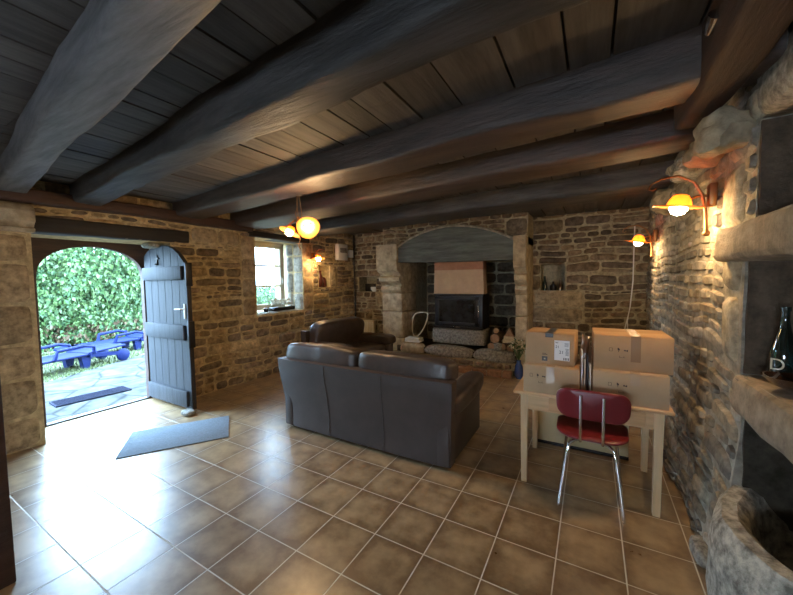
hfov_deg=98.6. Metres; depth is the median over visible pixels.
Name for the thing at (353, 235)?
pipe
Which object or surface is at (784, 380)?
glass dish
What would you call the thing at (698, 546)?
foot stone
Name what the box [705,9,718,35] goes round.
wooden peg
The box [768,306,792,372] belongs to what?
glass bottle
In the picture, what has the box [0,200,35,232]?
capital
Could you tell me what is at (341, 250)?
box
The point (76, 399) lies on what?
mat
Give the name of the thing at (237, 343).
wall
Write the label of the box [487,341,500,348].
log
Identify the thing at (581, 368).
envelope
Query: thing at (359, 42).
ceiling beam
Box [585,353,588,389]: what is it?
booklet
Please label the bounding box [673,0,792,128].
girder
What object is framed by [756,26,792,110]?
block
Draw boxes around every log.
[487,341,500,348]
[490,331,505,342]
[493,326,498,332]
[494,343,501,349]
[500,341,509,349]
[506,343,514,351]
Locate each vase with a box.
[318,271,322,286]
[507,338,525,378]
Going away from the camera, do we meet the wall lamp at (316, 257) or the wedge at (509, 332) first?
the wedge at (509, 332)
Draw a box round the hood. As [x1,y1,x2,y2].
[434,261,486,293]
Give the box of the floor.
[0,372,706,594]
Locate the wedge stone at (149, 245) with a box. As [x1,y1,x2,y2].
[141,242,159,248]
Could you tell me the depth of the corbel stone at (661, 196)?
3.14 m
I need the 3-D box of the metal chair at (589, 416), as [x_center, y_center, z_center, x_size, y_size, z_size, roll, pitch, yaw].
[1.379,1.010,2.415,0.445,0.829,0.496,1,4,30]
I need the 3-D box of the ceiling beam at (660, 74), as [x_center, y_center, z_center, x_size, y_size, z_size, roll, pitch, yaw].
[-0.616,-1.084,2.902,5.252,0.279,0.360,1,4,36]
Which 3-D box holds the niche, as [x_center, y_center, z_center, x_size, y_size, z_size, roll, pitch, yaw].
[1.653,0.380,1.031,0.617,2.236,0.966,1,4,30]
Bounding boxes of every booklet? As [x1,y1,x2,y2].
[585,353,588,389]
[588,362,590,390]
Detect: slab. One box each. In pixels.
[405,336,422,340]
[405,339,423,342]
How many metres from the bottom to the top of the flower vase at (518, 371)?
0.621 m
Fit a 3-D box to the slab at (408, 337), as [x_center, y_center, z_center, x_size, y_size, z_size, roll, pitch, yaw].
[0.331,0.765,6.390,0.280,0.038,0.200,1,4,29]
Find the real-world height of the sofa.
0.884 m
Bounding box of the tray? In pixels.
[268,306,292,310]
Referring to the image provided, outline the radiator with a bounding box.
[364,320,375,332]
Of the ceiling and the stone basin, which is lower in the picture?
the stone basin
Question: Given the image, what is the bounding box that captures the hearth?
[393,338,516,378]
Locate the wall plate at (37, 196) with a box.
[0,189,252,231]
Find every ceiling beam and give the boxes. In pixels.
[0,0,214,193]
[71,0,574,205]
[172,16,787,218]
[230,109,695,229]
[292,160,673,236]
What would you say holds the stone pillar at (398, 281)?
attached to the wall at (590, 254)
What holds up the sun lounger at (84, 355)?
on the ground at (111, 357)
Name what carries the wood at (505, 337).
on the wood at (503, 340)
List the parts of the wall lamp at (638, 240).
lamp shade, wall plate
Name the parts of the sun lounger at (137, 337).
armrest, leg, armrest, backrest, leg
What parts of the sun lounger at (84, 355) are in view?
armrest, leg, armrest, leg, backrest, rail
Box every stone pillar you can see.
[376,244,417,349]
[513,235,533,374]
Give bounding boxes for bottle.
[542,276,546,289]
[550,281,555,289]
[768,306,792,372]
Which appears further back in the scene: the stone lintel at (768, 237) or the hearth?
the hearth
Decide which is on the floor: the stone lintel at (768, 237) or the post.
the post
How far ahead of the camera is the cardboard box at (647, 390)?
2.22 m
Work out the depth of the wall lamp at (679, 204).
1.94 m
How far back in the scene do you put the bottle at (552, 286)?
5.71 m
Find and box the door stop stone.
[181,408,195,415]
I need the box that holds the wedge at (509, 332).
[505,327,514,336]
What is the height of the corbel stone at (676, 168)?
0.165 m
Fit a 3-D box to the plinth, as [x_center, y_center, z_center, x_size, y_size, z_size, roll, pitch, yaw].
[1.180,0.685,6.221,0.971,0.280,0.429,1,4,30]
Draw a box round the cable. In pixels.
[624,226,635,328]
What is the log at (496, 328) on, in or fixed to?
on the log at (497, 337)
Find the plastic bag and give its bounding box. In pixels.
[579,334,590,380]
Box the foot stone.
[689,535,707,568]
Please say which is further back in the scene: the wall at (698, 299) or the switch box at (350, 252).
the switch box at (350, 252)
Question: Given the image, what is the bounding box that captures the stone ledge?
[729,374,792,462]
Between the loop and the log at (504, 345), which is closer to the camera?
the log at (504, 345)
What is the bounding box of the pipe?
[353,235,355,316]
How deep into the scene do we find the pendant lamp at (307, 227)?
3.26 m
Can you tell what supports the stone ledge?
attached to the wall at (698, 299)
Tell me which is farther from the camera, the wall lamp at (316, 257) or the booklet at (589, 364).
the wall lamp at (316, 257)
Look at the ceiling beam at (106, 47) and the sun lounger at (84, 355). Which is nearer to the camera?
the ceiling beam at (106, 47)
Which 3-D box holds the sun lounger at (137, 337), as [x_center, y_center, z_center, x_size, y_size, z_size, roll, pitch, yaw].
[-6.771,1.070,8.229,0.720,0.500,2.290,0,3,20]
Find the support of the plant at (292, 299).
on the wall at (237, 343)
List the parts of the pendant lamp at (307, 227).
bulb, lamp shade, cord, lamp shade, bulb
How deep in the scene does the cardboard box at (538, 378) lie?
2.48 m
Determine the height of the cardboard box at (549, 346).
0.238 m
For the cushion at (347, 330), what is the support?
on the armchair at (346, 331)
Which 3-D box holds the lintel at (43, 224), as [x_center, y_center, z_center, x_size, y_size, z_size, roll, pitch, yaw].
[-3.210,-0.751,3.912,0.263,0.177,1.480,1,4,30]
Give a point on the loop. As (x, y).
(417, 312)
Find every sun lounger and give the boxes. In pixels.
[41,343,129,368]
[54,330,143,358]
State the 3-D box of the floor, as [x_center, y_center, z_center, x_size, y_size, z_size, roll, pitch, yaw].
[-0.674,1.517,2.616,6.920,0.150,10.300,1,4,30]
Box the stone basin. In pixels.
[705,484,792,594]
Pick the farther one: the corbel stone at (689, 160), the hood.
the hood
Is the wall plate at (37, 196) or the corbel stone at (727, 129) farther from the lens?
the wall plate at (37, 196)
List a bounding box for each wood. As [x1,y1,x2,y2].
[502,339,514,342]
[504,336,514,339]
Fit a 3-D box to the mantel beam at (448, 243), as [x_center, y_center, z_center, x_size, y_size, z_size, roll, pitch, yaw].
[0.991,-0.912,5.812,2.353,0.620,0.283,1,4,30]
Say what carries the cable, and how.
attached to the wall at (698, 299)
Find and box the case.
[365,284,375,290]
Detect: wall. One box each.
[0,181,354,454]
[352,206,649,374]
[645,23,792,545]
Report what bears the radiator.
attached to the wall at (590, 254)
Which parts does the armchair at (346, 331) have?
armrest, armrest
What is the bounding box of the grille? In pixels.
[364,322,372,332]
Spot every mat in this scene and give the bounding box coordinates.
[49,386,131,407]
[115,416,228,458]
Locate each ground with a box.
[42,341,143,382]
[44,354,146,422]
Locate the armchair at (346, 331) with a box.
[301,316,395,350]
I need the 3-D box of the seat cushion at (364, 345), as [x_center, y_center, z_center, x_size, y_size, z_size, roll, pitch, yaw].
[-0.645,0.865,5.388,0.731,0.219,0.800,1,4,36]
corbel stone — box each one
[650,188,671,214]
[665,156,697,183]
[682,141,723,167]
[693,106,756,159]
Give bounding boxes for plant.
[268,297,292,310]
[290,289,295,308]
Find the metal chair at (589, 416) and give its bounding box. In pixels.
[556,388,630,524]
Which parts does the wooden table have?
leg, leg, drawer, drawer, leg, leg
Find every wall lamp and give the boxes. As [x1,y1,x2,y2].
[311,249,324,268]
[622,225,657,257]
[648,175,717,235]
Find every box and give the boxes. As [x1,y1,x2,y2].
[335,244,347,259]
[348,250,352,257]
[524,359,580,394]
[526,327,577,367]
[538,411,628,460]
[591,327,673,374]
[591,362,669,410]
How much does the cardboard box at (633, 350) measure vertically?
0.238 m
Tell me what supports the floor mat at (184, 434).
on the floor
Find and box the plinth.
[432,327,489,345]
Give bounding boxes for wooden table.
[513,375,674,517]
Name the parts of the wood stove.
door glass, stove door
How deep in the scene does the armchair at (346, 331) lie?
5.46 m
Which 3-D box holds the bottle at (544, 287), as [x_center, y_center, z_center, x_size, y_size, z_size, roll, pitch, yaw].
[2.527,-0.243,5.808,0.070,0.240,0.069,1,4,30]
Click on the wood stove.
(457, 311)
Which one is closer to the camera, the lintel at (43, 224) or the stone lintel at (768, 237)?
the stone lintel at (768, 237)
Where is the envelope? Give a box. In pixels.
[580,349,582,389]
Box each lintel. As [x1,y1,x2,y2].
[31,215,188,242]
[248,231,309,243]
[716,204,792,261]
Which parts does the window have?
pane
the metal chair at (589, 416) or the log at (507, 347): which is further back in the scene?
the log at (507, 347)
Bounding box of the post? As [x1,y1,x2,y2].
[0,379,15,589]
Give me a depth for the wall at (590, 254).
5.52 m
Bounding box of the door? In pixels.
[31,237,196,426]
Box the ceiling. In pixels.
[0,0,714,234]
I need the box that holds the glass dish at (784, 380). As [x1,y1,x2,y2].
[761,371,792,390]
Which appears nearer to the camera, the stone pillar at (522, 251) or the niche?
the niche
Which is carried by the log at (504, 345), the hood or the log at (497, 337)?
the log at (497, 337)
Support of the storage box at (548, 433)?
on the floor
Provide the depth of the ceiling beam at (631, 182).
3.81 m
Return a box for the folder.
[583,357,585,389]
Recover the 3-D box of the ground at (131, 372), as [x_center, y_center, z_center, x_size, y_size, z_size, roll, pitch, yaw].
[-4.957,1.396,6.386,4.300,0.001,22.000,1,4,30]
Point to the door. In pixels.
(166, 280)
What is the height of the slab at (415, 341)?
0.038 m
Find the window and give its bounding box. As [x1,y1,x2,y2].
[255,241,284,310]
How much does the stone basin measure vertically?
0.592 m
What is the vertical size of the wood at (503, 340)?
0.055 m
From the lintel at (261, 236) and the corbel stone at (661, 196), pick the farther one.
the lintel at (261, 236)
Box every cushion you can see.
[286,342,363,366]
[309,316,363,343]
[346,341,384,350]
[358,350,457,379]
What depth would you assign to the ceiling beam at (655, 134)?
2.73 m
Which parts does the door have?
rail, rail, rail, handle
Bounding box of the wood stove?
[434,293,489,329]
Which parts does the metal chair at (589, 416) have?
leg, leg, seat, backrest, leg, leg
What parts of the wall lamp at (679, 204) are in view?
bulb, lamp shade, arm, wall plate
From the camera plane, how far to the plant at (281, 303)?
6.03 m
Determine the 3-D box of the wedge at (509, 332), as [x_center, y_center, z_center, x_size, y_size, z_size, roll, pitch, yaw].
[1.883,0.569,5.674,0.150,0.140,0.080,1,4,30]
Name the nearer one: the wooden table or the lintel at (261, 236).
the wooden table
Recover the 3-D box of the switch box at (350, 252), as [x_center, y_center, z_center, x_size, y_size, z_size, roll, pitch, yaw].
[-1.004,-0.954,7.460,0.060,0.160,0.120,1,4,30]
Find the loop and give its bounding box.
[412,312,427,336]
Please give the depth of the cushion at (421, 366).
2.91 m
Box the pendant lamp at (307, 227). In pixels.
[279,194,319,249]
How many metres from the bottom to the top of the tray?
0.060 m
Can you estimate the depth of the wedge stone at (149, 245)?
4.23 m
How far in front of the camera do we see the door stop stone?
3.99 m
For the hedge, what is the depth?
9.11 m
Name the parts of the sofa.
armrest, armrest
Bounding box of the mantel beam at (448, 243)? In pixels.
[397,225,512,262]
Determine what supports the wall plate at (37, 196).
attached to the wall at (237, 343)
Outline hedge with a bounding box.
[36,247,142,352]
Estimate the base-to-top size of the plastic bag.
0.404 m
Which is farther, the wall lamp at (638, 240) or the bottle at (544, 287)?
the bottle at (544, 287)
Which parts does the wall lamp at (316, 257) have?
lamp shade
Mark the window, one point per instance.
(269, 257)
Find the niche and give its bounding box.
[742,115,792,529]
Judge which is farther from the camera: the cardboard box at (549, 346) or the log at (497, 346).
the log at (497, 346)
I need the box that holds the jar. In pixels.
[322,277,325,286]
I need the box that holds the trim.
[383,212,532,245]
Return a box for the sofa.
[278,342,483,467]
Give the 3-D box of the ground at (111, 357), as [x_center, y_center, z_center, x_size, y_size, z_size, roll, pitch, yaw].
[-14.638,1.230,11.915,22.800,0.001,22.000,1,4,30]

